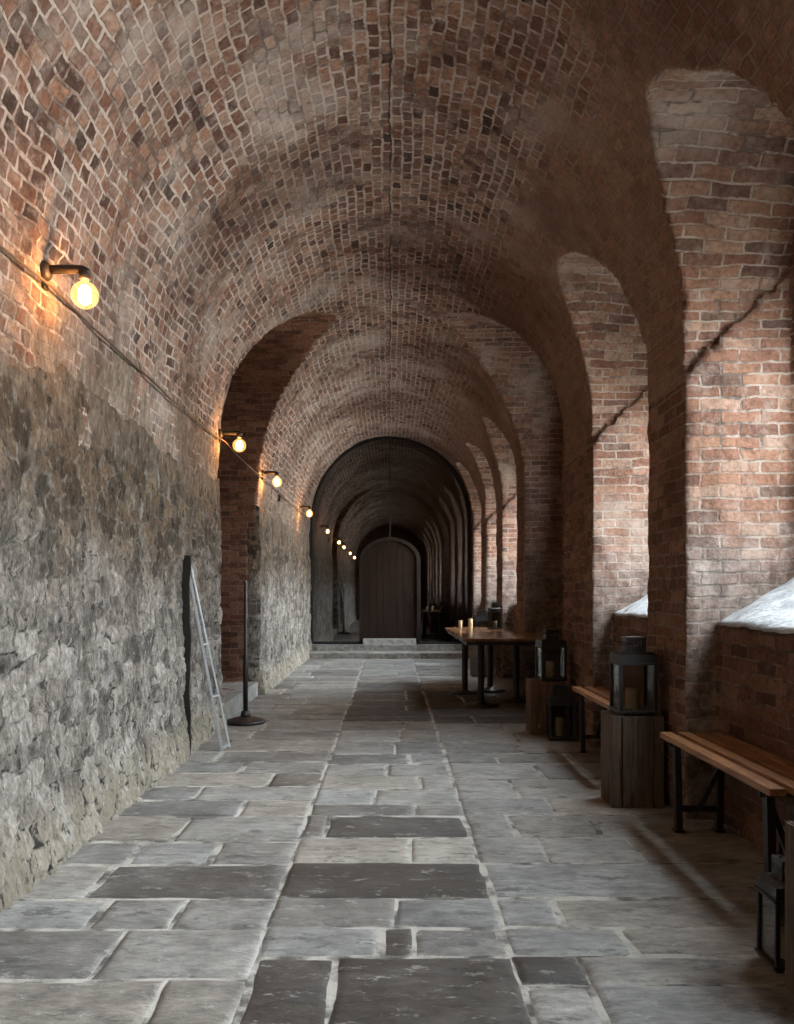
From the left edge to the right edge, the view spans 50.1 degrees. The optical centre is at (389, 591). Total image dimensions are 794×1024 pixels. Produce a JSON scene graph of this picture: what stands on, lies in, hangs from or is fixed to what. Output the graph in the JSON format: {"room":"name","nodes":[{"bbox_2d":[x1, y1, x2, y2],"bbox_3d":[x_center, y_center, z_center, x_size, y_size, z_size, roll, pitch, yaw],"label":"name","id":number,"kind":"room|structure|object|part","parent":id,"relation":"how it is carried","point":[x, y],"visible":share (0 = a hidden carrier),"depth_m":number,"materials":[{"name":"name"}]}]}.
{"room":"vaulted brick corridor","nodes":[
{"label":"vaulted brick corridor","id":0,"kind":"room"},
{"bbox_2d":[0,256,309,693],"bbox_3d":[-2.060,-0.800,7.995,1.043,4.276,26.000,0,0,0],"label":"wall","id":1,"kind":"structure","parent":0,"point":[35,330],"depth_m":5.71,"materials":[{"name":"brick"}]},
{"bbox_2d":[40,260,91,304],"bbox_3d":[-1.470,-1.402,3.880,0.277,0.218,0.124,0,0,0],"label":"wall lamp","id":2,"kind":"object","parent":1,"relation":"attached to","point":[47,270],"visible":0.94,"depth_m":3.86,"materials":[{"name":"metal"}]},
{"bbox_3d":[-1.466,-1.468,3.880,0.207,0.052,0.041,0,0,0],"label":"arm","id":3,"kind":"part","parent":2,"relation":"part of","materials":[{"name":"metal"}]},
{"bbox_2d":[0,244,310,520],"bbox_3d":[-1.541,-1.380,5.925,0.039,0.050,21.051,0,0,0],"label":"power cable","id":4,"kind":"object","parent":1,"relation":"attached to","point":[4,249],"visible":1,"depth_m":4.64,"materials":[{"name":"black rubber"}]},
{"bbox_2d":[218,429,242,449],"bbox_3d":[-1.470,-1.402,7.860,0.277,0.218,0.124,0,0,0],"label":"wall lamp","id":5,"kind":"object","parent":1,"relation":"attached to","point":[221,433],"visible":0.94,"depth_m":7.84,"materials":[{"name":"metal"}]},
{"bbox_3d":[-1.466,-1.468,7.860,0.207,0.052,0.041,0,0,0],"label":"arm","id":6,"kind":"part","parent":5,"relation":"part of","materials":[{"name":"metal"}]},
{"bbox_2d":[221,682,257,718],"bbox_3d":[-2.070,1.172,9.130,0.940,0.183,2.344,0,0,0],"label":"step","id":7,"kind":"structure","parent":1,"relation":"attached to","point":[233,701],"depth_m":9.19,"materials":[{"name":"grey stone"}]},
{"bbox_2d":[261,469,278,485],"bbox_3d":[-1.470,-1.402,10.480,0.277,0.218,0.124,0,0,0],"label":"wall lamp","id":8,"kind":"object","parent":1,"relation":"attached to","point":[263,472],"visible":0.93,"depth_m":10.46,"materials":[{"name":"metal"}]},
{"bbox_3d":[-1.466,-1.468,10.480,0.207,0.052,0.041,0,0,0],"label":"arm","id":9,"kind":"part","parent":8,"relation":"part of","materials":[{"name":"metal"}]},
{"bbox_2d":[299,505,310,515],"bbox_3d":[-1.470,-1.402,14.700,0.277,0.218,0.124,0,0,0],"label":"wall lamp","id":10,"kind":"object","parent":1,"relation":"attached to","point":[300,507],"visible":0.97,"depth_m":14.68,"materials":[{"name":"metal"}]},
{"bbox_2d":[0,352,311,911],"bbox_3d":[-1.653,0.058,5.923,0.334,2.445,21.805,0,0,0],"label":"wall","id":11,"kind":"structure","parent":0,"point":[94,543],"depth_m":4.57,"materials":[{"name":"stone"}]},
{"bbox_2d":[0,0,793,522],"bbox_3d":[-0.123,-2.217,7.989,4.870,1.762,26.018,0,0,0],"label":"ceiling","id":12,"kind":"structure","parent":0,"point":[321,228],"depth_m":5.08,"materials":[{"name":"brick"}]},
{"bbox_2d":[0,643,793,1023],"bbox_3d":[-0.220,1.309,8.000,5.060,0.122,26.200,0,0,0],"label":"floor","id":13,"kind":"structure","parent":0,"point":[335,884],"depth_m":3.57,"materials":[{"name":"grey stone"}]},
{"bbox_2d":[181,555,191,754],"bbox_3d":[-1.556,0.485,6.500,0.078,1.530,0.024,0,0,0],"label":"board","id":14,"kind":"object","parent":13,"relation":"on","point":[185,585],"visible":0.77,"depth_m":6.49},
{"bbox_2d":[190,564,230,750],"bbox_3d":[-1.418,0.485,6.671,0.386,1.524,0.148,0,0,-28],"label":"ladder","id":15,"kind":"object","parent":13,"relation":"on","point":[191,585],"visible":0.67,"depth_m":6.64,"materials":[{"name":"grey metal"}]},
{"bbox_2d":[227,580,265,725],"bbox_3d":[-1.385,0.569,8.150,0.400,1.362,0.400,0,0,0],"label":"barrier post","id":16,"kind":"object","parent":13,"relation":"on","point":[245,719],"visible":0.97,"depth_m":8.13,"materials":[{"name":"metal"}]},
{"bbox_2d":[470,645,486,676],"bbox_3d":[1.360,0.985,12.620,0.305,0.530,0.284,0,0,-3],"label":"wooden crate","id":17,"kind":"object","parent":13,"relation":"on","point":[473,648],"visible":0.31,"depth_m":12.48,"materials":[{"name":"brown wood"}]},
{"bbox_2d":[473,608,487,626],"bbox_3d":[1.360,0.481,12.620,0.241,0.478,0.241,0,0,0],"label":"lantern","id":18,"kind":"object","parent":17,"relation":"on","point":[480,616],"visible":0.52,"depth_m":12.56,"materials":[{"name":"black paint"}]},
{"bbox_2d":[445,627,515,694],"bbox_3d":[1.117,0.873,11.015,0.774,0.755,1.750,0,0,0],"label":"pedestal table","id":19,"kind":"object","parent":13,"relation":"on","point":[453,631],"visible":0.7,"depth_m":10.62,"materials":[{"name":"brown wood"}]},
{"bbox_2d":[468,618,472,627],"bbox_3d":[1.100,0.425,11.620,0.056,0.140,0.056,0,0,0],"label":"pillar candle","id":20,"kind":"object","parent":19,"relation":"on","point":[470,621],"visible":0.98,"depth_m":11.60,"materials":[{"name":"beige wax"}]},
{"bbox_2d":[487,601,501,629],"bbox_3d":[1.385,0.310,11.250,0.166,0.370,0.166,0,0,-6],"label":"lantern","id":21,"kind":"object","parent":19,"relation":"on","point":[494,606],"visible":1,"depth_m":11.21,"materials":[{"name":"black paint"}]},
{"bbox_2d":[492,621,496,627],"bbox_3d":[1.385,0.424,11.250,0.060,0.100,0.060,0,0,0],"label":"pillar candle","id":22,"kind":"object","parent":21,"relation":"on","point":[494,623],"visible":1,"depth_m":11.22,"materials":[{"name":"beige wax"}]},
{"bbox_2d":[456,634,562,707],"bbox_3d":[1.335,0.873,9.560,1.118,0.755,1.020,0,0,0],"label":"pedestal table","id":23,"kind":"object","parent":13,"relation":"on","point":[480,640],"visible":0.8,"depth_m":9.32,"materials":[{"name":"brown wood"}]},
{"bbox_2d":[526,678,564,733],"bbox_3d":[1.385,1.018,7.600,0.300,0.465,0.284,0,0,0],"label":"wooden crate","id":24,"kind":"object","parent":13,"relation":"on","point":[532,684],"visible":0.68,"depth_m":7.46,"materials":[{"name":"brown wood"}]},
{"bbox_3d":[1.385,0.794,7.599,0.288,0.018,0.252,0,0,0],"label":"panel","id":25,"kind":"part","parent":24,"relation":"part of","materials":[{"name":"brown wood"}]},
{"bbox_2d":[534,626,567,680],"bbox_3d":[1.435,0.546,7.580,0.241,0.478,0.241,0,0,-5],"label":"lantern","id":26,"kind":"object","parent":24,"relation":"on","point":[550,639],"visible":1,"depth_m":7.52,"materials":[{"name":"black paint"}]},
{"bbox_3d":[1.325,0.625,7.673,0.021,0.266,0.021,0,0,-5],"label":"post","id":27,"kind":"part","parent":26,"relation":"part of","materials":[{"name":"black metal"}]},
{"bbox_3d":[1.334,0.625,7.572,0.003,0.258,0.182,0,0,-5],"label":"glass panel","id":28,"kind":"part","parent":26,"relation":"part of","materials":[{"name":"clear glass"}]},
{"bbox_3d":[1.342,0.625,7.470,0.021,0.266,0.021,0,0,-5],"label":"post","id":29,"kind":"part","parent":26,"relation":"part of","materials":[{"name":"black metal"}]},
{"bbox_2d":[546,661,554,676],"bbox_3d":[1.430,0.684,7.580,0.084,0.150,0.084,0,0,0],"label":"pillar candle","id":30,"kind":"object","parent":26,"relation":"on","point":[550,665],"visible":1,"depth_m":7.54,"materials":[{"name":"beige wax"}]},
{"bbox_3d":[1.536,0.625,7.588,0.003,0.258,0.182,0,0,-5],"label":"glass panel","id":31,"kind":"part","parent":26,"relation":"part of","materials":[{"name":"clear glass"}]},
{"bbox_3d":[1.545,0.625,7.487,0.021,0.266,0.021,0,0,-5],"label":"post","id":32,"kind":"part","parent":26,"relation":"part of","materials":[{"name":"black metal"}]},
{"bbox_2d":[544,682,576,740],"bbox_3d":[1.455,1.011,7.260,0.241,0.478,0.241,0,0,3],"label":"lantern","id":33,"kind":"object","parent":13,"relation":"on","point":[557,698],"visible":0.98,"depth_m":7.19,"materials":[{"name":"black paint"}]},
{"bbox_3d":[1.358,1.090,7.367,0.021,0.266,0.021,0,0,3],"label":"post","id":34,"kind":"part","parent":33,"relation":"part of","materials":[{"name":"black metal"}]},
{"bbox_3d":[1.354,1.090,7.265,0.003,0.258,0.182,0,0,3],"label":"glass panel","id":35,"kind":"part","parent":33,"relation":"part of","materials":[{"name":"clear glass"}]},
{"bbox_3d":[1.348,1.090,7.163,0.021,0.266,0.021,0,0,3],"label":"post","id":36,"kind":"part","parent":33,"relation":"part of","materials":[{"name":"black metal"}]},
{"bbox_2d":[555,717,563,735],"bbox_3d":[1.450,1.144,7.260,0.072,0.160,0.072,0,0,0],"label":"pillar candle","id":37,"kind":"object","parent":33,"relation":"on","point":[559,721],"visible":1,"depth_m":7.23,"materials":[{"name":"beige wax"}]},
{"bbox_3d":[1.562,1.090,7.357,0.021,0.266,0.021,0,0,3],"label":"post","id":38,"kind":"part","parent":33,"relation":"part of","materials":[{"name":"black metal"}]},
{"bbox_3d":[1.556,1.090,7.255,0.003,0.258,0.182,0,0,3],"label":"glass panel","id":39,"kind":"part","parent":33,"relation":"part of","materials":[{"name":"clear glass"}]},
{"bbox_3d":[1.552,1.090,7.153,0.021,0.266,0.021,0,0,3],"label":"post","id":40,"kind":"part","parent":33,"relation":"part of","materials":[{"name":"black metal"}]},
{"bbox_2d":[572,686,642,752],"bbox_3d":[1.612,1.000,6.100,0.330,0.500,1.320,0,0,0],"label":"slatted bench","id":41,"kind":"object","parent":13,"relation":"on","point":[599,695],"visible":0.28,"depth_m":6.61,"materials":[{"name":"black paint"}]},
{"bbox_3d":[1.506,1.024,6.640,0.053,0.453,0.060,0,0,0],"label":"leg","id":42,"kind":"part","parent":41,"relation":"part of","materials":[{"name":"black paint"}]},
{"bbox_3d":[1.612,1.130,6.640,0.216,0.030,0.022,0,0,0],"label":"foot rail","id":43,"kind":"part","parent":41,"relation":"part of","materials":[{"name":"black metal"}]},
{"bbox_2d":[601,710,663,807],"bbox_3d":[1.435,0.985,5.050,0.305,0.530,0.284,0,0,0],"label":"wooden crate","id":44,"kind":"object","parent":13,"relation":"on","point":[632,747],"visible":0.91,"depth_m":4.91,"materials":[{"name":"brown wood"}]},
{"bbox_3d":[1.435,0.729,5.049,0.293,0.018,0.252,0,0,0],"label":"panel","id":45,"kind":"part","parent":44,"relation":"part of","materials":[{"name":"brown wood"}]},
{"bbox_2d":[608,633,659,715],"bbox_3d":[1.445,0.481,5.050,0.241,0.478,0.241,0,0,0],"label":"lantern","id":46,"kind":"object","parent":44,"relation":"on","point":[629,655],"visible":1,"depth_m":4.99,"materials":[{"name":"black paint"}]},
{"bbox_3d":[1.343,0.560,5.152,0.021,0.266,0.021,0,0,0],"label":"post","id":47,"kind":"part","parent":46,"relation":"part of","materials":[{"name":"black metal"}]},
{"bbox_3d":[1.344,0.560,5.050,0.003,0.258,0.182,0,0,0],"label":"glass panel","id":48,"kind":"part","parent":46,"relation":"part of","materials":[{"name":"clear glass"}]},
{"bbox_3d":[1.343,0.560,4.948,0.021,0.266,0.021,0,0,0],"label":"post","id":49,"kind":"part","parent":46,"relation":"part of","materials":[{"name":"black metal"}]},
{"bbox_2d":[625,687,639,709],"bbox_3d":[1.440,0.626,5.050,0.084,0.135,0.084,0,0,0],"label":"pillar candle","id":50,"kind":"object","parent":46,"relation":"on","point":[632,694],"visible":1,"depth_m":5.01,"materials":[{"name":"beige wax"}]},
{"bbox_3d":[1.547,0.560,5.152,0.021,0.266,0.021,0,0,0],"label":"post","id":51,"kind":"part","parent":46,"relation":"part of","materials":[{"name":"black metal"}]},
{"bbox_3d":[1.546,0.560,5.050,0.003,0.258,0.182,0,0,0],"label":"glass panel","id":52,"kind":"part","parent":46,"relation":"part of","materials":[{"name":"clear glass"}]},
{"bbox_3d":[1.547,0.560,4.948,0.021,0.266,0.021,0,0,0],"label":"post","id":53,"kind":"part","parent":46,"relation":"part of","materials":[{"name":"black metal"}]},
{"bbox_3d":[1.435,1.241,5.049,0.293,0.018,0.252,0,0,0],"label":"panel","id":54,"kind":"part","parent":44,"relation":"part of","materials":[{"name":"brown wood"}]},
{"bbox_2d":[660,732,793,910],"bbox_3d":[1.612,1.000,3.900,0.330,0.500,1.320,0,0,0],"label":"slatted bench","id":55,"kind":"object","parent":13,"relation":"on","point":[772,775],"visible":0.9,"depth_m":3.92,"materials":[{"name":"brown wood"}]},
{"bbox_3d":[1.506,1.024,4.440,0.053,0.453,0.060,0,0,0],"label":"leg","id":56,"kind":"part","parent":55,"relation":"part of","materials":[{"name":"black paint"}]},
{"bbox_3d":[1.612,1.130,4.440,0.216,0.030,0.022,0,0,0],"label":"foot rail","id":57,"kind":"part","parent":55,"relation":"part of","materials":[{"name":"black metal"}]},
{"bbox_3d":[1.718,1.024,4.440,0.053,0.453,0.060,0,0,0],"label":"leg","id":58,"kind":"part","parent":55,"relation":"part of","materials":[{"name":"black paint"}]},
{"bbox_3d":[1.506,1.024,3.360,0.053,0.453,0.060,0,0,0],"label":"leg","id":59,"kind":"part","parent":55,"relation":"part of","materials":[{"name":"black paint"}]},
{"bbox_2d":[753,854,784,972],"bbox_3d":[1.340,1.065,2.860,0.166,0.370,0.166,0,0,0],"label":"lantern","id":60,"kind":"object","parent":13,"relation":"on","point":[770,886],"visible":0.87,"depth_m":2.85,"materials":[{"name":"black paint"}]},
{"bbox_3d":[1.272,1.125,2.928,0.014,0.208,0.014,0,0,0],"label":"post","id":61,"kind":"part","parent":60,"relation":"part of","materials":[{"name":"black metal"}]},
{"bbox_3d":[1.273,1.125,2.860,0.003,0.200,0.122,0,0,0],"label":"glass panel","id":62,"kind":"part","parent":60,"relation":"part of","materials":[{"name":"glass"}]},
{"bbox_3d":[1.272,1.125,2.792,0.014,0.208,0.014,0,0,0],"label":"post","id":63,"kind":"part","parent":60,"relation":"part of","materials":[{"name":"black metal"}]},
{"bbox_2d":[780,927,784,959],"bbox_3d":[1.340,1.179,2.860,0.060,0.100,0.060,0,0,0],"label":"pillar candle","id":64,"kind":"object","parent":60,"relation":"on","point":[782,930],"visible":0.26,"depth_m":2.85,"materials":[{"name":"beige wax"}]},
{"bbox_2d":[785,821,793,995],"bbox_3d":[1.398,0.985,2.550,0.305,0.530,0.284,0,0,0],"label":"wooden crate","id":65,"kind":"object","parent":13,"relation":"on","point":[789,825],"visible":1,"depth_m":2.65,"materials":[{"name":"brown wood"}]},
{"bbox_2d":[264,292,684,642],"bbox_3d":[0.048,-0.845,10.656,3.437,4.364,20.765,0,0,0],"label":"wall","id":66,"kind":"structure","parent":0,"point":[588,386],"depth_m":20.99,"materials":[{"name":"brick"}]},
{"bbox_2d":[309,651,469,658],"bbox_3d":[0.000,1.205,16.350,3.080,0.120,0.707,0,0,0],"label":"step","id":67,"kind":"structure","parent":66,"relation":"attached to","point":[313,654],"depth_m":16.00,"materials":[{"name":"grey stone"}]},
{"bbox_2d":[309,436,471,643],"bbox_3d":[0.000,-1.035,16.850,3.260,4.170,0.050,0,0,0],"label":"glass partition","id":68,"kind":"structure","parent":66,"relation":"in","point":[384,486],"depth_m":16.84,"materials":[{"name":"clear glass"}]},
{"bbox_3d":[-0.776,-1.020,16.850,1.528,4.020,0.012,0,0,0],"label":"pane","id":69,"kind":"part","parent":68,"relation":"part of","materials":[{"name":"clear glass"}]},
{"bbox_2d":[359,537,420,644],"bbox_3d":[0.000,-0.011,16.795,1.210,2.149,0.214,0,0,0],"label":"door","id":70,"kind":"structure","parent":68,"relation":"attached to","point":[389,549],"depth_m":16.82,"materials":[{"name":"brown wood"}]},
{"bbox_3d":[0.776,-1.020,16.850,1.528,4.020,0.012,0,0,0],"label":"pane","id":71,"kind":"part","parent":68,"relation":"part of","materials":[{"name":"clear glass"}]},
{"bbox_2d":[312,644,469,650],"bbox_3d":[0.000,1.148,16.834,3.120,0.234,0.437,0,0,0],"label":"step","id":72,"kind":"structure","parent":66,"relation":"attached to","point":[315,647],"depth_m":16.62,"materials":[{"name":"grey stone"}]},
{"bbox_2d":[471,120,793,854],"bbox_3d":[1.884,-0.800,7.998,0.870,4.276,25.986,0,0,0],"label":"wall","id":73,"kind":"structure","parent":0,"point":[689,508],"depth_m":4.74,"materials":[{"name":"brick"}]},
{"bbox_2d":[614,595,647,617],"bbox_3d":[2.041,-0.901,6.100,0.534,2.180,1.540,0,0,0],"label":"snow","id":74,"kind":"structure","parent":73,"relation":"in","point":[639,608],"depth_m":6.48,"materials":[{"name":"white snow"}]},
{"bbox_2d":[716,578,793,633],"bbox_3d":[2.042,-0.900,3.960,0.532,2.182,1.540,0,0,0],"label":"snow","id":75,"kind":"structure","parent":73,"relation":"in","point":[773,611],"depth_m":4.32,"materials":[{"name":"white snow"}]}
]}

